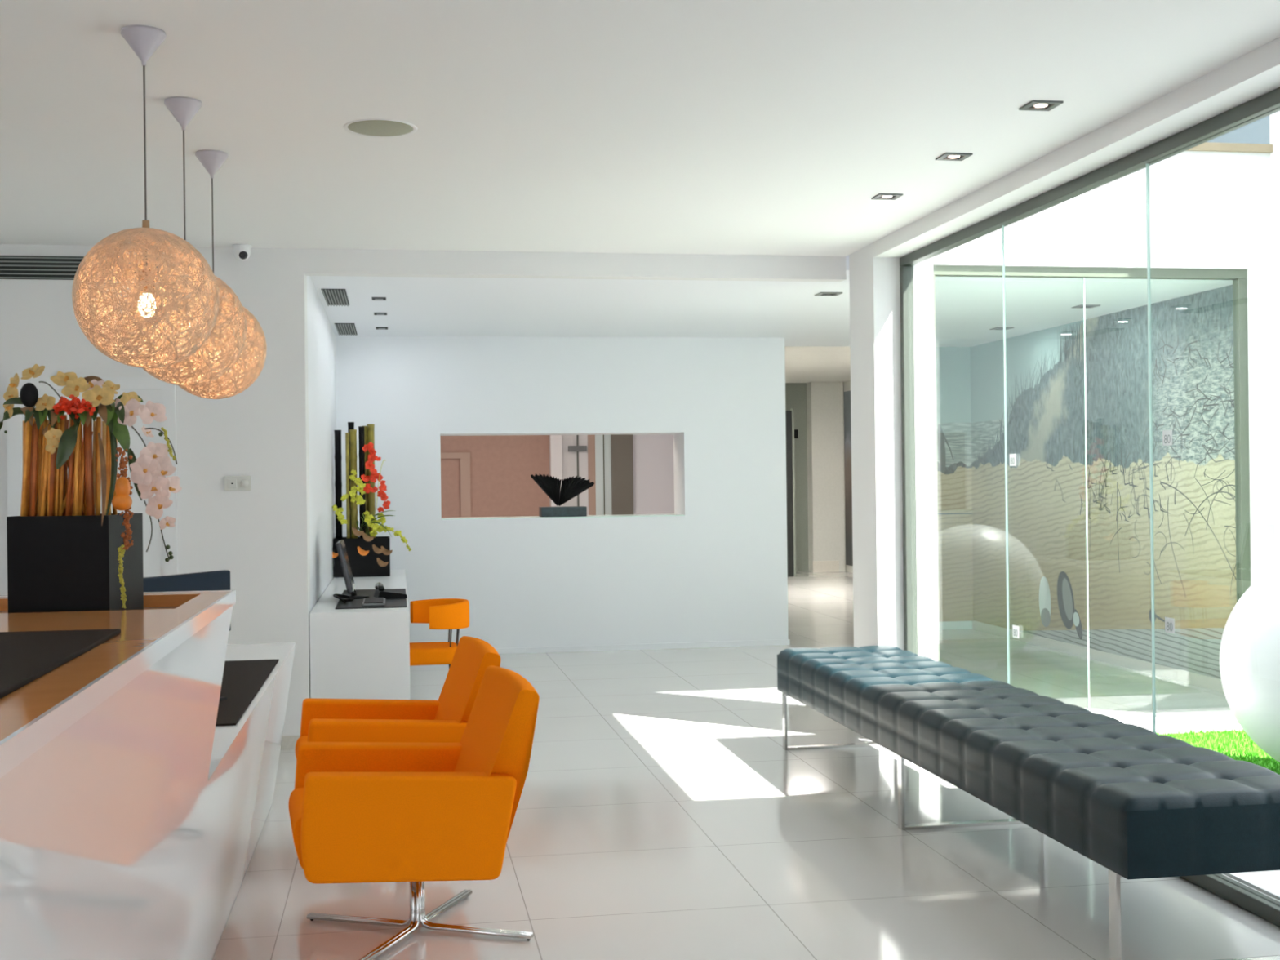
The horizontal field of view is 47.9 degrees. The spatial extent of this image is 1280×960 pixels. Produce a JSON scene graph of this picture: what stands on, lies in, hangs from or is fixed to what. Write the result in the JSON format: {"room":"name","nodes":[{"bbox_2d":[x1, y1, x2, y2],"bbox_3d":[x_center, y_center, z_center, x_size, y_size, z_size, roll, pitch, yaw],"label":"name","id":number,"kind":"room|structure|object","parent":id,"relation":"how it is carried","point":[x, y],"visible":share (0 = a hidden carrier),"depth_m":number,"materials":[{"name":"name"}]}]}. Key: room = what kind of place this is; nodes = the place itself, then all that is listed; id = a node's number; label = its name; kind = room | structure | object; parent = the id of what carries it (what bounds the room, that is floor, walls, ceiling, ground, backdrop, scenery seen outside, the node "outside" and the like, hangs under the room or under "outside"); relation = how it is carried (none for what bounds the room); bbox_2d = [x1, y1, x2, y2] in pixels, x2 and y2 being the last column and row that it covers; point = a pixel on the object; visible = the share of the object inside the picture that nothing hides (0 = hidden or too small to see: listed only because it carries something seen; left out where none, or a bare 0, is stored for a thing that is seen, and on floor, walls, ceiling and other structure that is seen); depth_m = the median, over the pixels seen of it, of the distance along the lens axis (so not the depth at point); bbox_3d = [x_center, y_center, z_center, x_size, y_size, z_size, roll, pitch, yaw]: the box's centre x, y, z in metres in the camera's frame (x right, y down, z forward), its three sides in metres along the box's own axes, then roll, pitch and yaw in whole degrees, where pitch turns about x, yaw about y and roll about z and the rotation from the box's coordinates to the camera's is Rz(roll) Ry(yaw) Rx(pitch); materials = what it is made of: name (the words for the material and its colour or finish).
{"room":"reception lobby","nodes":[
{"label":"reception lobby","id":0,"kind":"room"},
{"bbox_2d":[306,275,336,610],"bbox_3d":[-2.157,0.126,9.613,0.145,2.500,4.124,-1,0,-10],"label":"wall","id":1,"kind":"structure","parent":0,"point":[322,384],"depth_m":8.79,"materials":[{"name":"white paint"}]},
{"bbox_2d":[0,244,846,735],"bbox_3d":[-1.039,0.083,7.599,4.380,2.560,0.220,-1,0,-10],"label":"wall","id":2,"kind":"structure","parent":0,"point":[260,535],"depth_m":7.34,"materials":[{"name":"white paint"}]},
{"bbox_2d":[0,255,165,279],"bbox_3d":[-2.789,-1.062,7.187,0.810,0.116,0.014,-1,0,-10],"label":"air vent","id":3,"kind":"object","parent":2,"relation":"in","point":[11,267],"visible":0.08,"depth_m":7.15,"materials":[{"name":"grey metal"}]},
{"bbox_2d":[6,377,177,577],"bbox_3d":[-2.723,0.433,7.173,0.800,1.900,0.058,-1,0,-10],"label":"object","id":4,"kind":"structure","parent":2,"relation":"in","point":[155,390],"depth_m":7.23,"materials":[{"name":"white"}]},
{"bbox_2d":[223,475,251,490],"bbox_3d":[-2.043,0.013,7.308,0.132,0.076,0.020,-1,0,-10],"label":"light switch","id":5,"kind":"object","parent":2,"relation":"attached to","point":[231,482],"visible":1,"depth_m":7.30,"materials":[{"name":"white plastic"}]},
{"bbox_2d":[280,735,300,750],"bbox_3d":[-2.427,1.344,7.244,1.495,0.070,0.012,-1,0,-10],"label":"baseboard","id":6,"kind":"structure","parent":2,"relation":"attached to","point":[288,742],"depth_m":7.35,"materials":[{"name":"stone"}]},
{"bbox_2d":[548,435,562,506],"bbox_3d":[-0.872,0.111,14.822,0.115,2.500,0.280,-1,0,-10],"label":"column","id":7,"kind":"structure","parent":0,"point":[555,460],"depth_m":14.68,"materials":[{"name":"white paint"}]},
{"bbox_2d":[440,434,674,517],"bbox_3d":[-1.486,0.118,14.809,4.000,2.500,0.100,-1,0,-10],"label":"wall","id":8,"kind":"structure","parent":0,"point":[502,484],"depth_m":14.80,"materials":[{"name":"pink paint"}]},
{"bbox_2d":[440,452,471,517],"bbox_3d":[-1.992,0.544,14.652,0.540,1.660,0.040,-1,0,-10],"label":"trim","id":9,"kind":"structure","parent":8,"relation":"attached to","point":[465,499],"depth_m":14.67,"materials":[{"name":"beige"}]},
{"bbox_2d":[561,435,595,515],"bbox_3d":[-0.642,0.108,14.906,0.365,2.500,0.110,-1,0,-10],"label":"door","id":10,"kind":"structure","parent":8,"relation":"in","point":[578,451],"depth_m":14.91,"materials":[{"name":"white"}]},
{"bbox_2d":[595,435,611,515],"bbox_3d":[-0.380,0.105,14.944,0.165,2.500,0.062,-1,0,-10],"label":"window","id":11,"kind":"structure","parent":8,"relation":"in","point":[602,442],"depth_m":14.92,"materials":[{"name":"white"}]},
{"bbox_2d":[610,434,633,515],"bbox_3d":[-0.183,0.102,14.948,0.225,2.500,0.060,-1,0,-10],"label":"door","id":12,"kind":"structure","parent":8,"relation":"in","point":[621,445],"depth_m":14.92,"materials":[{"name":"grey wood"}]},
{"bbox_2d":[335,335,788,648],"bbox_3d":[-0.611,0.107,11.656,3.585,2.500,0.450,-1,0,-10],"label":"wall","id":13,"kind":"structure","parent":0,"point":[717,571],"depth_m":11.47,"materials":[{"name":"white paint"}]},
{"bbox_2d":[441,514,684,519],"bbox_3d":[-0.635,0.292,11.662,1.945,0.008,0.430,-1,0,-10],"label":"window sill","id":14,"kind":"structure","parent":13,"relation":"on","point":[624,515],"depth_m":11.52,"materials":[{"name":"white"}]},
{"bbox_2d":[530,473,595,516],"bbox_3d":[-0.623,0.113,11.618,0.508,0.350,0.200,-1,0,-10],"label":"sculpture","id":15,"kind":"object","parent":14,"relation":"on","point":[571,487],"visible":1,"depth_m":11.59,"materials":[{"name":"black metal"}]},
{"bbox_2d":[494,639,790,653],"bbox_3d":[-0.553,1.334,11.429,3.595,0.045,0.012,-1,0,-10],"label":"baseboard","id":16,"kind":"structure","parent":13,"relation":"attached to","point":[777,642],"depth_m":11.52,"materials":[{"name":"white paint"}]},
{"bbox_2d":[0,0,1279,256],"bbox_3d":[-0.084,-1.334,1.842,4.380,0.250,11.656,-1,0,-10],"label":"ceiling","id":17,"kind":"structure","parent":0,"point":[753,127],"depth_m":4.68,"materials":[{"name":"white paint"}]},
{"bbox_2d":[71,25,219,368],"bbox_3d":[-1.316,-0.747,3.831,0.371,0.895,0.371,-1,0,11],"label":"pendant lamp","id":18,"kind":"object","parent":17,"relation":"hanging from","point":[144,40],"visible":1,"depth_m":3.72,"materials":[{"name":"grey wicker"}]},
{"bbox_2d":[137,269,155,317],"bbox_3d":[-1.312,-0.497,3.831,0.048,0.127,0.048,-1,0,-10],"label":"bulb","id":19,"kind":"object","parent":18,"relation":"attached to","point":[145,286],"depth_m":3.81,"materials":[{"name":"beige glass"}]},
{"bbox_2d":[124,97,247,386],"bbox_3d":[-1.431,-0.746,4.530,0.371,0.895,0.371,-1,0,11],"label":"pendant lamp","id":20,"kind":"object","parent":17,"relation":"hanging from","point":[184,109],"visible":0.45,"depth_m":4.48,"materials":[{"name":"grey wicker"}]},
{"bbox_2d":[164,150,266,399],"bbox_3d":[-1.554,-0.744,5.243,0.371,0.895,0.371,-1,0,11],"label":"pendant lamp","id":21,"kind":"object","parent":17,"relation":"hanging from","point":[211,160],"visible":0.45,"depth_m":5.20,"materials":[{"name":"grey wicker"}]},
{"bbox_2d":[231,244,251,261],"bbox_3d":[-2.005,-1.147,7.256,0.096,0.078,0.096,-1,0,-10],"label":"security camera","id":22,"kind":"object","parent":17,"relation":"attached to","point":[242,252],"visible":1,"depth_m":7.22,"materials":[{"name":"white plastic"}]},
{"bbox_2d":[343,118,417,137],"bbox_3d":[-0.881,-1.197,4.894,0.248,0.005,0.248,-1,0,-10],"label":"ceiling speaker","id":23,"kind":"object","parent":17,"relation":"attached to","point":[372,127],"visible":1,"depth_m":4.88,"materials":[{"name":"white"}]},
{"bbox_2d":[871,193,902,199],"bbox_3d":[1.061,-1.220,6.182,0.105,0.006,0.105,-1,0,-10],"label":"recessed light","id":24,"kind":"object","parent":17,"relation":"in","point":[880,196],"visible":1,"depth_m":6.17,"materials":[{"name":"grey metal"}]},
{"bbox_2d":[935,152,973,160],"bbox_3d":[1.183,-1.221,5.427,0.105,0.006,0.105,-1,0,-10],"label":"recessed light","id":25,"kind":"object","parent":17,"relation":"in","point":[947,156],"visible":1,"depth_m":5.42,"materials":[{"name":"grey metal"}]},
{"bbox_2d":[1018,100,1063,111],"bbox_3d":[1.307,-1.223,4.695,0.105,0.006,0.105,-1,0,-10],"label":"recessed light","id":26,"kind":"object","parent":17,"relation":"in","point":[1033,105],"visible":1,"depth_m":4.69,"materials":[{"name":"grey metal"}]},
{"bbox_2d":[213,571,1279,959],"bbox_3d":[3.539,1.368,9.317,13.950,0.120,25.200,-1,0,-10],"label":"floor","id":27,"kind":"structure","parent":0,"point":[663,812],"depth_m":5.21,"materials":[{"name":"tile"}]},
{"bbox_2d":[0,590,296,959],"bbox_3d":[-1.279,0.808,3.093,0.790,1.115,5.929,-1,0,-10],"label":"reception desk","id":28,"kind":"object","parent":27,"relation":"on","point":[132,822],"visible":0.87,"depth_m":2.28,"materials":[{"name":"white paint"}]},
{"bbox_2d":[0,628,120,698],"bbox_3d":[-1.007,0.245,1.883,0.480,0.008,0.820,-1,0,-10],"label":"desk mat","id":29,"kind":"object","parent":28,"relation":"on","point":[25,657],"visible":1,"depth_m":2.03,"materials":[{"name":"black leather"}]},
{"bbox_2d":[0,606,177,613],"bbox_3d":[-1.166,0.278,2.936,0.473,0.002,0.380,-1,0,-10],"label":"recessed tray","id":30,"kind":"object","parent":28,"relation":"on","point":[2,609],"depth_m":3.10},
{"bbox_2d":[0,364,182,613],"bbox_3d":[-1.094,0.022,2.875,0.349,0.508,0.226,-1,0,7],"label":"flower arrangement","id":31,"kind":"object","parent":28,"relation":"on","point":[64,554],"visible":1,"depth_m":2.81,"materials":[{"name":"orange"}]},
{"bbox_2d":[0,591,231,741],"bbox_3d":[-0.934,0.262,1.688,0.554,0.028,3.040,-1,0,-10],"label":"countertop","id":32,"kind":"structure","parent":28,"relation":"on","point":[139,628],"depth_m":2.33,"materials":[{"name":"plastic"}]},
{"bbox_2d":[215,658,279,725],"bbox_3d":[-1.489,0.679,4.676,0.500,0.006,1.480,-1,0,-10],"label":"desk mat","id":33,"kind":"object","parent":28,"relation":"on","point":[242,680],"visible":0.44,"depth_m":4.75,"materials":[{"name":"black leather"}]},
{"bbox_2d":[143,569,231,701],"bbox_3d":[-1.389,0.483,4.368,0.160,0.395,0.480,-1,0,23],"label":"computer monitor","id":34,"kind":"object","parent":33,"relation":"on","point":[215,580],"visible":0.13,"depth_m":4.42,"materials":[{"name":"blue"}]},
{"bbox_2d":[309,568,409,699],"bbox_3d":[-1.750,1.026,9.251,0.505,0.690,3.670,-1,0,-10],"label":"console desk","id":35,"kind":"object","parent":27,"relation":"on","point":[362,653],"visible":0.64,"depth_m":7.45,"materials":[{"name":"white"}]},
{"bbox_2d":[334,588,406,608],"bbox_3d":[-1.538,0.675,8.298,0.375,0.006,1.320,-1,0,-10],"label":"desk mat","id":36,"kind":"object","parent":35,"relation":"on","point":[390,602],"visible":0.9,"depth_m":7.99,"materials":[{"name":"black leather"}]},
{"bbox_2d":[333,593,354,603],"bbox_3d":[-1.653,0.648,8.015,0.083,0.050,0.433,-1,0,-2],"label":"cable","id":37,"kind":"object","parent":36,"relation":"on","point":[344,598],"visible":1,"depth_m":8.02,"materials":[{"name":"black plastic"}]},
{"bbox_2d":[335,539,368,599],"bbox_3d":[-1.651,0.510,8.290,0.177,0.328,0.440,-1,0,-10],"label":"computer monitor","id":38,"kind":"object","parent":36,"relation":"on","point":[340,545],"visible":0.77,"depth_m":8.07,"materials":[{"name":"black"}]},
{"bbox_2d":[362,597,385,606],"bbox_3d":[-1.453,0.661,7.867,0.120,0.020,0.360,-1,0,-10],"label":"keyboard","id":39,"kind":"object","parent":36,"relation":"on","point":[367,602],"visible":1,"depth_m":7.74,"materials":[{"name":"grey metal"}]},
{"bbox_2d":[373,582,407,599],"bbox_3d":[-1.439,0.628,8.295,0.167,0.087,0.200,-1,0,-18],"label":"telephone","id":40,"kind":"object","parent":36,"relation":"on","point":[380,592],"visible":0.93,"depth_m":8.21,"materials":[{"name":"black plastic"}]},
{"bbox_2d":[332,422,411,577],"bbox_3d":[-1.951,0.128,10.389,0.595,1.112,0.342,-1,0,-10],"label":"flower arrangement","id":41,"kind":"object","parent":35,"relation":"on","point":[368,554],"visible":0.99,"depth_m":10.31,"materials":[{"name":"green plant"}]},
{"bbox_2d":[295,635,501,758],"bbox_3d":[-0.893,0.979,5.267,0.703,0.764,0.637,-1,0,-16],"label":"armchair","id":42,"kind":"object","parent":27,"relation":"on","point":[443,720],"visible":0.35,"depth_m":5.20,"materials":[{"name":"orange fabric"}]},
{"bbox_2d":[288,665,539,959],"bbox_3d":[-0.693,0.976,4.346,0.703,0.764,0.637,-1,0,-16],"label":"armchair","id":43,"kind":"object","parent":27,"relation":"on","point":[415,813],"visible":1,"depth_m":4.11,"materials":[{"name":"orange fabric"}]},
{"bbox_2d":[409,598,469,668],"bbox_3d":[-1.209,1.026,8.231,0.472,0.679,0.446,-1,0,-10],"label":"desk chair","id":44,"kind":"object","parent":27,"relation":"on","point":[449,614],"visible":0.76,"depth_m":8.10,"materials":[{"name":"orange fabric"}]},
{"bbox_2d":[848,242,926,656],"bbox_3d":[1.286,-0.165,7.748,0.260,3.000,0.650,-1,0,-10],"label":"column","id":45,"kind":"structure","parent":27,"relation":"on","point":[874,282],"depth_m":7.44,"materials":[{"name":"white paint"}]},
{"bbox_2d":[777,644,1279,959],"bbox_3d":[1.298,1.085,5.602,0.630,0.498,3.560,-1,0,-10],"label":"bench","id":46,"kind":"object","parent":27,"relation":"on","point":[1136,802],"visible":1,"depth_m":4.51,"materials":[{"name":"black leather"}]},
{"bbox_2d":[1155,726,1279,774],"bbox_3d":[3.094,1.313,6.543,1.669,0.040,2.099,-1,0,-10],"label":"artificial grass","id":47,"kind":"structure","parent":27,"relation":"on","point":[1236,744],"depth_m":7.19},
{"bbox_2d":[1219,564,1279,762],"bbox_3d":[3.038,0.809,6.211,1.000,1.020,1.000,-1,0,-10],"label":"sphere","id":48,"kind":"object","parent":47,"relation":"on","point":[1250,650],"visible":1,"depth_m":6.09,"materials":[{"name":"white plastic"}]},
{"bbox_2d":[311,255,1232,346],"bbox_3d":[0.607,-1.307,10.123,5.800,0.300,4.444,-1,0,-10],"label":"ceiling","id":49,"kind":"structure","parent":0,"point":[966,308],"depth_m":9.51,"materials":[{"name":"white paint"}]},
{"bbox_2d":[320,288,349,306],"bbox_3d":[-1.867,-1.123,8.840,0.140,0.010,0.770,-1,0,-10],"label":"ceiling vent","id":50,"kind":"object","parent":49,"relation":"in","point":[333,297],"visible":1,"depth_m":8.80,"materials":[{"name":"grey metal"}]},
{"bbox_2d":[334,323,357,335],"bbox_3d":[-2.174,-1.119,10.659,0.140,0.010,0.780,-1,0,-10],"label":"ceiling vent","id":51,"kind":"object","parent":49,"relation":"in","point":[344,329],"visible":1,"depth_m":10.60,"materials":[{"name":"grey metal"}]},
{"bbox_2d":[372,297,386,300],"bbox_3d":[-1.618,-1.128,8.928,0.086,0.006,0.120,-1,0,-10],"label":"recessed light","id":52,"kind":"object","parent":49,"relation":"in","point":[373,298],"visible":1,"depth_m":8.91,"materials":[{"name":"grey metal"}]},
{"bbox_2d":[373,312,386,315],"bbox_3d":[-1.753,-1.126,9.726,0.086,0.006,0.120,-1,0,-10],"label":"recessed light","id":53,"kind":"object","parent":49,"relation":"in","point":[375,313],"visible":1,"depth_m":9.70,"materials":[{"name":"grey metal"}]},
{"bbox_2d":[375,327,387,329],"bbox_3d":[-1.904,-1.124,10.623,0.086,0.006,0.120,-1,0,-10],"label":"recessed light","id":54,"kind":"object","parent":49,"relation":"in","point":[378,328],"visible":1,"depth_m":10.61,"materials":[{"name":"grey metal"}]},
{"bbox_2d":[814,292,842,296],"bbox_3d":[1.172,-1.161,8.953,0.140,0.006,0.140,-1,0,-10],"label":"recessed light","id":55,"kind":"object","parent":49,"relation":"in","point":[822,294],"visible":1,"depth_m":8.95,"materials":[{"name":"grey metal"}]},
{"bbox_2d":[989,327,1013,329],"bbox_3d":[2.806,-1.181,11.165,0.140,0.006,0.140,-1,0,-10],"label":"recessed light","id":56,"kind":"object","parent":49,"relation":"in","point":[994,328],"visible":0.81,"depth_m":11.15,"materials":[{"name":"grey metal"}]},
{"bbox_2d":[1071,304,1100,308],"bbox_3d":[3.029,-1.183,9.783,0.140,0.006,0.140,-1,0,-10],"label":"recessed light","id":57,"kind":"object","parent":49,"relation":"in","point":[1086,306],"visible":0.91,"depth_m":9.78,"materials":[{"name":"grey metal"}]},
{"bbox_2d":[785,382,808,571],"bbox_3d":[1.987,-0.049,21.050,0.930,2.750,0.150,-1,0,-10],"label":"wall","id":58,"kind":"structure","parent":0,"point":[795,393],"depth_m":21.03,"materials":[{"name":"grey paint"}]},
{"bbox_2d":[794,429,798,438],"bbox_3d":[2.224,-0.677,21.009,0.170,0.140,0.012,-1,0,-10],"label":"number sign","id":59,"kind":"object","parent":58,"relation":"attached to","point":[796,431],"visible":0.29,"depth_m":21.01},
{"bbox_2d":[784,346,850,382],"bbox_3d":[2.041,-1.525,17.233,3.800,0.200,9.100,-1,0,-10],"label":"ceiling","id":60,"kind":"structure","parent":0,"point":[803,364],"depth_m":17.64,"materials":[{"name":"white paint"}]},
{"bbox_2d":[806,382,845,572],"bbox_3d":[2.685,-0.057,21.092,0.480,2.750,0.500,-1,0,-10],"label":"wall","id":61,"kind":"structure","parent":0,"point":[824,400],"depth_m":20.85,"materials":[{"name":"beige paint"}]},
{"bbox_2d":[813,560,839,572],"bbox_3d":[2.689,1.238,20.829,0.390,0.160,0.015,-1,0,-10],"label":"baseboard","id":62,"kind":"structure","parent":61,"relation":"attached to","point":[818,566],"depth_m":20.82,"materials":[{"name":"stone"}]},
{"bbox_2d":[843,380,853,572],"bbox_3d":[3.662,-0.069,17.403,0.180,2.750,8.900,-1,0,-10],"label":"wall","id":63,"kind":"structure","parent":0,"point":[846,385],"depth_m":20.92,"materials":[{"name":"beige paint"}]},
{"bbox_2d":[844,391,853,565],"bbox_3d":[3.349,-0.040,18.592,0.012,2.500,4.550,-1,0,-10],"label":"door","id":64,"kind":"structure","parent":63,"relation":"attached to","point":[847,419],"depth_m":20.68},
{"bbox_2d":[938,620,972,630],"bbox_3d":[2.602,-0.056,12.812,0.800,2.750,0.200,-1,0,-10],"label":"wall","id":65,"kind":"structure","parent":0,"point":[944,625],"depth_m":12.74,"materials":[{"name":"white"}]},
{"bbox_2d":[935,346,973,622],"bbox_3d":[2.585,0.032,12.702,0.720,2.425,0.009,-1,0,-10],"label":"mural","id":66,"kind":"object","parent":65,"relation":"attached to","point":[953,411],"visible":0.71,"depth_m":12.73,"materials":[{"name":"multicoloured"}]},
{"bbox_2d":[873,36,1279,257],"bbox_3d":[2.264,-0.177,1.955,0.260,3.000,11.100,-1,0,-10],"label":"wall","id":67,"kind":"structure","parent":0,"point":[1255,73],"depth_m":5.03,"materials":[{"name":"white paint"}]},
{"bbox_2d":[899,87,1279,927],"bbox_3d":[1.725,0.087,5.463,0.080,2.485,4.000,-1,0,-10],"label":"window","id":68,"kind":"structure","parent":67,"relation":"in","point":[1255,902],"depth_m":5.66,"materials":[{"name":"grey metal"}]},
{"bbox_2d":[1009,453,1015,466],"bbox_3d":[1.591,-0.089,6.151,0.002,0.052,0.060,-1,0,-10],"label":"sticker","id":69,"kind":"object","parent":68,"relation":"attached to","point":[1012,456],"visible":1,"depth_m":6.15,"materials":[{"name":"white paper"}]},
{"bbox_2d":[1012,625,1018,638],"bbox_3d":[1.601,0.644,6.141,0.002,0.052,0.060,-1,0,-10],"label":"sticker","id":70,"kind":"object","parent":68,"relation":"attached to","point":[1015,628],"visible":1,"depth_m":6.14,"materials":[{"name":"white"}]},
{"bbox_2d":[1162,430,1172,445],"bbox_3d":[1.799,-0.147,4.913,0.002,0.052,0.060,-1,0,-10],"label":"sticker","id":71,"kind":"object","parent":68,"relation":"attached to","point":[1166,434],"visible":1,"depth_m":4.92,"materials":[{"name":"white paper"}]},
{"bbox_2d":[1164,617,1174,634],"bbox_3d":[1.807,0.493,4.913,0.002,0.052,0.060,-1,0,-10],"label":"sticker","id":72,"kind":"object","parent":68,"relation":"attached to","point":[1169,622],"visible":1,"depth_m":4.91,"materials":[{"name":"white paper"}]},
{"bbox_2d":[921,151,1275,661],"bbox_3d":[2.609,-0.281,8.225,2.510,3.200,0.150,-1,0,-10],"label":"wall","id":73,"kind":"structure","parent":0,"point":[1208,210],"depth_m":8.23,"materials":[{"name":"white paint"}]},
{"bbox_2d":[933,265,1250,711],"bbox_3d":[2.575,0.054,8.193,1.915,2.530,0.060,-1,0,-10],"label":"window","id":74,"kind":"structure","parent":73,"relation":"in","point":[1238,277],"depth_m":8.30,"materials":[{"name":"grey metal"}]},
{"bbox_2d":[1186,142,1272,153],"bbox_3d":[2.489,-1.903,8.218,2.310,0.045,0.230,-1,0,-10],"label":"cap","id":75,"kind":"object","parent":73,"relation":"on","point":[1206,146],"visible":0.14,"depth_m":8.26,"materials":[{"name":"stone"}]},
{"bbox_2d":[1207,115,1269,144],"bbox_3d":[2.562,-2.681,9.261,4.200,2.000,0.200,-1,0,-10],"label":"sky","id":76,"kind":"structure","parent":0,"point":[1257,131],"depth_m":9.40,"materials":[{"name":"blue"}]},
{"bbox_2d":[1269,111,1279,567],"bbox_3d":[3.868,-1.246,7.937,0.300,5.300,0.840,-1,0,-10],"label":"wall","id":77,"kind":"structure","parent":0,"point":[1274,118],"depth_m":8.29,"materials":[{"name":"grey paint"}]},
{"bbox_3d":[3.378,0.059,10.737,0.165,2.500,4.550,-1,0,-10],"label":"wall","id":78,"kind":"structure","parent":0,"visible":0},
{"bbox_2d":[972,620,1224,693],"bbox_3d":[3.317,1.273,10.623,0.020,0.075,4.350,-1,0,-10],"label":"baseboard","id":79,"kind":"structure","parent":78,"relation":"attached to","point":[1206,682],"depth_m":10.29,"materials":[{"name":"stone"}]},
{"bbox_2d":[970,284,1236,679],"bbox_3d":[3.305,0.023,10.634,0.011,2.425,4.330,-1,0,-10],"label":"mural","id":80,"kind":"object","parent":78,"relation":"attached to","point":[1192,335],"visible":0.88,"depth_m":10.24,"materials":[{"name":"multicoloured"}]},
{"bbox_3d":[1.053,-0.038,18.382,2.200,2.750,6.100,-1,0,-10],"label":"wall","id":81,"kind":"structure","parent":0,"visible":0},
{"bbox_2d":[785,408,795,576],"bbox_3d":[2.028,0.161,20.042,0.250,2.330,0.070,-1,0,-10],"label":"door","id":82,"kind":"structure","parent":81,"relation":"in","point":[789,415],"depth_m":20.03,"materials":[{"name":"black"}]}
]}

